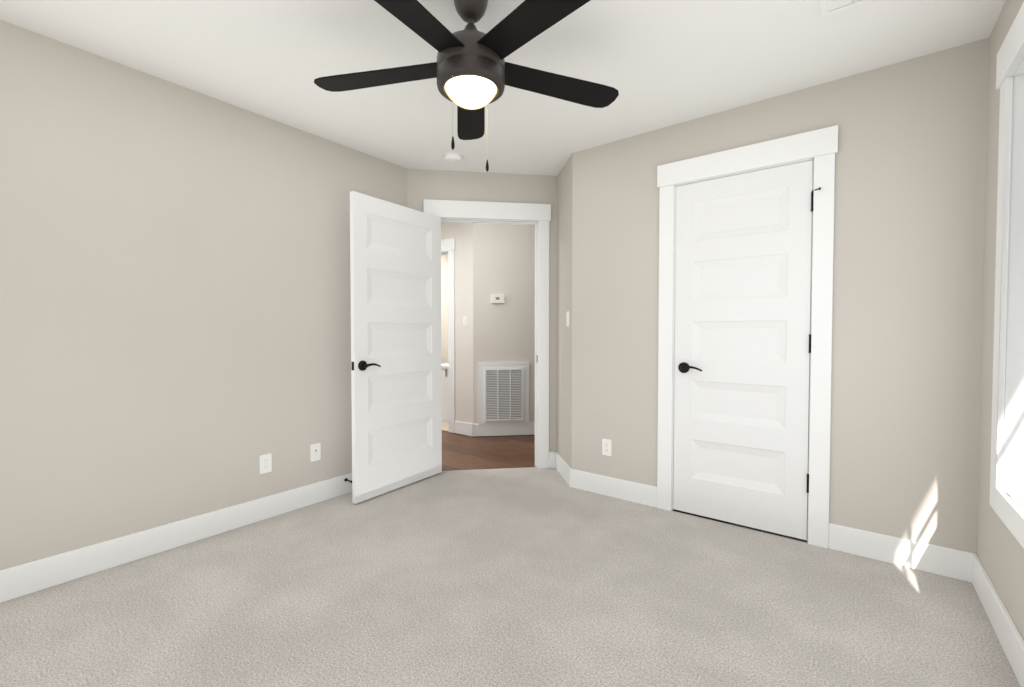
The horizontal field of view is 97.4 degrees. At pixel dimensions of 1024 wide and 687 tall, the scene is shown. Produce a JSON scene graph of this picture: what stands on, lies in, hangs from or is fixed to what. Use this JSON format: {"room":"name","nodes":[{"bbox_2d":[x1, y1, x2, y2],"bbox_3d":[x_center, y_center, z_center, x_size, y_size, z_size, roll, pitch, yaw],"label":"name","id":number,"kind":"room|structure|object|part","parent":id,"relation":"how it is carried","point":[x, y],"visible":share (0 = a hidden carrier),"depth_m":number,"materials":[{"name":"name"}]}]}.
{"room":"empty bedroom","nodes":[
{"label":"empty bedroom","id":0,"kind":"room"},
{"bbox_2d":[0,20,406,569],"bbox_3d":[-1.716,-0.144,2.524,0.115,2.430,2.765,1,2,37],"label":"wall","id":1,"kind":"structure","parent":0,"point":[175,313],"depth_m":2.29,"materials":[{"name":"beige paint"}]},
{"bbox_2d":[0,473,351,602],"bbox_3d":[-1.632,1.003,2.555,0.015,0.135,2.642,1,2,37],"label":"baseboard","id":2,"kind":"structure","parent":1,"relation":"attached to","point":[17,581],"depth_m":2.29,"materials":[{"name":"white wood"}]},
{"bbox_2d":[259,453,271,473],"bbox_3d":[-1.497,0.731,2.733,0.007,0.115,0.070,1,2,37],"label":"outlet","id":3,"kind":"object","parent":1,"relation":"attached to","point":[265,462],"visible":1,"depth_m":2.73,"materials":[{"name":"white plastic"}]},
{"bbox_2d":[310,443,320,461],"bbox_3d":[-1.300,0.723,2.982,0.016,0.115,0.070,1,2,37],"label":"outlet","id":4,"kind":"object","parent":1,"relation":"attached to","point":[315,452],"visible":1,"depth_m":2.98,"materials":[{"name":"white plastic"}]},
{"bbox_2d":[441,255,447,363],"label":"window","id":5,"kind":"structure","parent":0,"point":[444,309],"depth_m":6.74,"materials":[{"name":"paint"}]},
{"bbox_2d":[442,420,448,430],"bbox_3d":[-0.613,0.990,6.046,1.480,0.004,1.530,1,2,37],"label":"floor","id":6,"kind":"structure","parent":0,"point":[445,425],"depth_m":5.49,"materials":[{"name":"beige tile"}]},
{"bbox_2d":[441,363,448,420],"bbox_3d":[-0.609,0.636,5.919,0.810,0.710,0.594,1,2,37],"label":"bathroom vanity","id":7,"kind":"object","parent":6,"relation":"on","point":[445,391],"visible":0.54,"depth_m":5.77,"materials":[{"name":"white"}]},
{"bbox_2d":[441,222,472,423],"bbox_3d":[-1.022,-0.213,5.415,1.600,2.430,0.115,1,2,37],"label":"wall","id":8,"kind":"structure","parent":0,"point":[461,234],"depth_m":4.97,"materials":[{"name":"paint"}]},
{"bbox_2d":[441,238,454,432],"bbox_3d":[-0.975,-0.090,5.365,0.932,2.188,0.142,1,2,37],"label":"door frame","id":9,"kind":"structure","parent":8,"relation":"attached to","point":[448,247],"depth_m":5.06,"materials":[{"name":"white wood"}]},
{"bbox_2d":[454,421,472,435],"bbox_3d":[-0.535,0.945,4.989,0.276,0.136,0.015,1,2,37],"label":"baseboard","id":10,"kind":"structure","parent":8,"relation":"attached to","point":[462,428],"depth_m":4.98,"materials":[{"name":"white wood"}]},
{"bbox_2d":[463,316,467,326],"bbox_3d":[-0.517,-0.244,4.950,0.070,0.115,0.010,1,2,37],"label":"light switch","id":11,"kind":"object","parent":8,"relation":"attached to","point":[465,321],"visible":1,"depth_m":4.94,"materials":[{"name":"white plastic"}]},
{"bbox_2d":[407,169,556,451],"bbox_3d":[-0.262,-0.173,3.723,1.266,2.430,0.115,0,1,-8],"label":"wall","id":12,"kind":"structure","parent":0,"point":[422,184],"depth_m":3.67,"materials":[{"name":"beige paint"}]},
{"bbox_2d":[350,191,441,503],"bbox_3d":[-0.795,0.025,3.258,0.137,2.032,0.823,1,2,37],"label":"entry door","id":13,"kind":"structure","parent":12,"relation":"in","point":[395,280],"depth_m":3.20,"materials":[{"name":"white paint"}]},
{"bbox_2d":[423,199,550,468],"bbox_3d":[-0.201,-0.052,3.734,1.031,2.188,0.169,0,1,-8],"label":"door frame","id":14,"kind":"structure","parent":12,"relation":"attached to","point":[538,216],"depth_m":3.71,"materials":[{"name":"white wood"}]},
{"bbox_2d":[549,452,554,467],"bbox_3d":[-0.236,0.976,3.688,1.201,0.135,0.015,0,1,-8],"label":"baseboard","id":15,"kind":"structure","parent":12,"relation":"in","point":[551,459],"depth_m":3.76,"materials":[{"name":"white wood"}]},
{"bbox_2d":[0,0,1005,175],"bbox_3d":[-0.264,-1.429,3.314,5.720,0.100,6.000,1,2,37],"label":"ceiling","id":16,"kind":"structure","parent":0,"point":[657,64],"depth_m":2.10,"materials":[{"name":"white paint"}]},
{"bbox_2d":[444,153,461,162],"bbox_3d":[-0.434,-1.360,3.307,0.132,0.036,0.132,1,2,37],"label":"smoke detector","id":17,"kind":"object","parent":16,"relation":"attached to","point":[453,157],"visible":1,"depth_m":3.27,"materials":[{"name":"white plastic"}]},
{"bbox_2d":[314,0,618,171],"bbox_3d":[-0.164,-1.021,1.698,1.276,0.638,1.260,1,2,37],"label":"ceiling fan","id":18,"kind":"object","parent":16,"relation":"hanging from","point":[472,71],"visible":1,"depth_m":1.67,"materials":[{"name":"brown metal"}]},
{"bbox_3d":[-0.159,-0.732,1.743,0.048,0.057,0.247,1,2,37],"label":"cord","id":19,"kind":"part","parent":18,"relation":"part of","materials":[{"name":"black metal"}]},
{"bbox_3d":[-0.159,-0.866,1.740,0.038,0.230,0.236,1,2,37],"label":"cord","id":20,"kind":"part","parent":18,"relation":"part of","materials":[{"name":"silver metal"}]},
{"bbox_3d":[-0.159,-0.949,1.738,0.202,0.064,0.202,1,2,37],"label":"lamp shade","id":21,"kind":"part","parent":18,"relation":"part of","materials":[{"name":"white glass"}]},
{"bbox_2d":[819,0,869,17],"bbox_3d":[1.341,-1.328,1.628,0.380,0.022,0.250,1,2,37],"label":"ceiling vent","id":22,"kind":"object","parent":16,"relation":"in","point":[828,7],"visible":1,"depth_m":1.77,"materials":[{"name":"white plastic"}]},
{"bbox_2d":[473,223,534,423],"bbox_3d":[0.711,-0.205,5.094,2.300,2.430,0.115,0,1,-8],"label":"wall","id":23,"kind":"structure","parent":0,"point":[504,262],"depth_m":4.92,"materials":[{"name":"paint"}]},
{"bbox_2d":[491,294,503,302],"bbox_3d":[-0.157,-0.491,4.901,0.144,0.100,0.024,0,1,-8],"label":"thermostat","id":24,"kind":"object","parent":23,"relation":"attached to","point":[497,298],"visible":1,"depth_m":4.89,"materials":[{"name":"white plastic"}]},
{"bbox_2d":[478,363,528,424],"bbox_3d":[-0.088,0.548,4.928,0.560,0.668,0.037,0,1,-8],"label":"air vent","id":25,"kind":"object","parent":23,"relation":"in","point":[503,393],"visible":1,"depth_m":4.92,"materials":[{"name":"white metal"}]},
{"bbox_2d":[473,422,534,436],"bbox_3d":[0.720,0.943,5.057,2.300,0.136,0.015,0,1,-8],"label":"baseboard","id":26,"kind":"structure","parent":23,"relation":"attached to","point":[504,429],"depth_m":4.94,"materials":[{"name":"white wood"}]},
{"bbox_2d":[0,467,1019,686],"bbox_3d":[-0.067,1.095,1.908,3.290,0.020,3.510,1,2,37],"label":"floor","id":27,"kind":"structure","parent":0,"point":[526,577],"depth_m":1.85,"materials":[{"name":"beige carpet"}]},
{"bbox_2d":[556,153,572,468],"bbox_3d":[0.450,-0.169,3.576,0.125,2.430,0.596,0,1,-8],"label":"wall","id":28,"kind":"structure","parent":0,"point":[564,306],"depth_m":3.48,"materials":[{"name":"beige paint"}]},
{"bbox_2d":[555,452,570,486],"bbox_3d":[0.398,0.980,3.535,0.015,0.134,0.487,0,1,-8],"label":"baseboard strip","id":29,"kind":"object","parent":28,"relation":"attached to","point":[562,467],"visible":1,"depth_m":3.51,"materials":[{"name":"white wood"}]},
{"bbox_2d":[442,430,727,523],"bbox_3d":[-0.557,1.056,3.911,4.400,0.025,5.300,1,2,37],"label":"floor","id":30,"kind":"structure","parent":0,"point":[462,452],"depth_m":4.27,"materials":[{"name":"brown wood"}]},
{"bbox_2d":[728,522,806,541],"bbox_3d":[-0.264,1.126,3.374,5.720,0.090,6.000,1,2,37],"label":"floor","id":31,"kind":"structure","parent":0,"point":[777,534],"depth_m":2.61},
{"bbox_2d":[572,37,988,552],"bbox_3d":[1.303,-0.148,2.685,2.090,2.430,0.115,1,2,37],"label":"wall","id":32,"kind":"structure","parent":0,"point":[909,203],"depth_m":2.24,"materials":[{"name":"beige paint"}]},
{"bbox_2d":[602,439,611,455],"bbox_3d":[0.658,0.722,3.122,0.070,0.115,0.007,1,2,37],"label":"outlet","id":33,"kind":"object","parent":32,"relation":"attached to","point":[606,447],"visible":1,"depth_m":3.12,"materials":[{"name":"white plastic"}]},
{"bbox_2d":[673,160,820,539],"bbox_3d":[1.317,0.041,2.598,0.751,2.032,0.084,1,2,37],"label":"closet door","id":34,"kind":"structure","parent":32,"relation":"in","point":[743,248],"depth_m":2.59,"materials":[{"name":"white paint"}]},
{"bbox_2d":[657,125,837,548],"bbox_3d":[1.333,-0.026,2.649,0.929,2.188,0.142,1,2,37],"label":"door frame","id":35,"kind":"structure","parent":32,"relation":"attached to","point":[819,147],"depth_m":2.40,"materials":[{"name":"white wood"}]},
{"bbox_2d":[570,469,976,582],"bbox_3d":[1.261,1.001,2.663,2.096,0.134,0.015,1,2,37],"label":"baseboard","id":36,"kind":"structure","parent":32,"relation":"attached to","point":[938,560],"depth_m":2.24,"materials":[{"name":"white wood"}]},
{"bbox_2d":[976,0,1023,639],"bbox_3d":[1.186,-0.101,0.687,0.150,2.430,3.435,1,2,37],"label":"wall","id":37,"kind":"structure","parent":0,"point":[1000,552],"depth_m":1.87,"materials":[{"name":"beige paint"}]},
{"bbox_2d":[972,554,1023,686],"bbox_3d":[1.136,1.045,0.784,0.015,0.133,3.155,1,2,37],"label":"baseboard","id":38,"kind":"structure","parent":37,"relation":"attached to","point":[1010,639],"depth_m":1.64,"materials":[{"name":"white wood"}]},
{"bbox_2d":[990,2,1023,547],"bbox_3d":[1.496,-0.229,1.111,0.177,1.765,1.530,1,2,37],"label":"window","id":39,"kind":"structure","parent":37,"relation":"in","point":[1007,472],"depth_m":1.67,"materials":[{"name":"white"}]}
]}

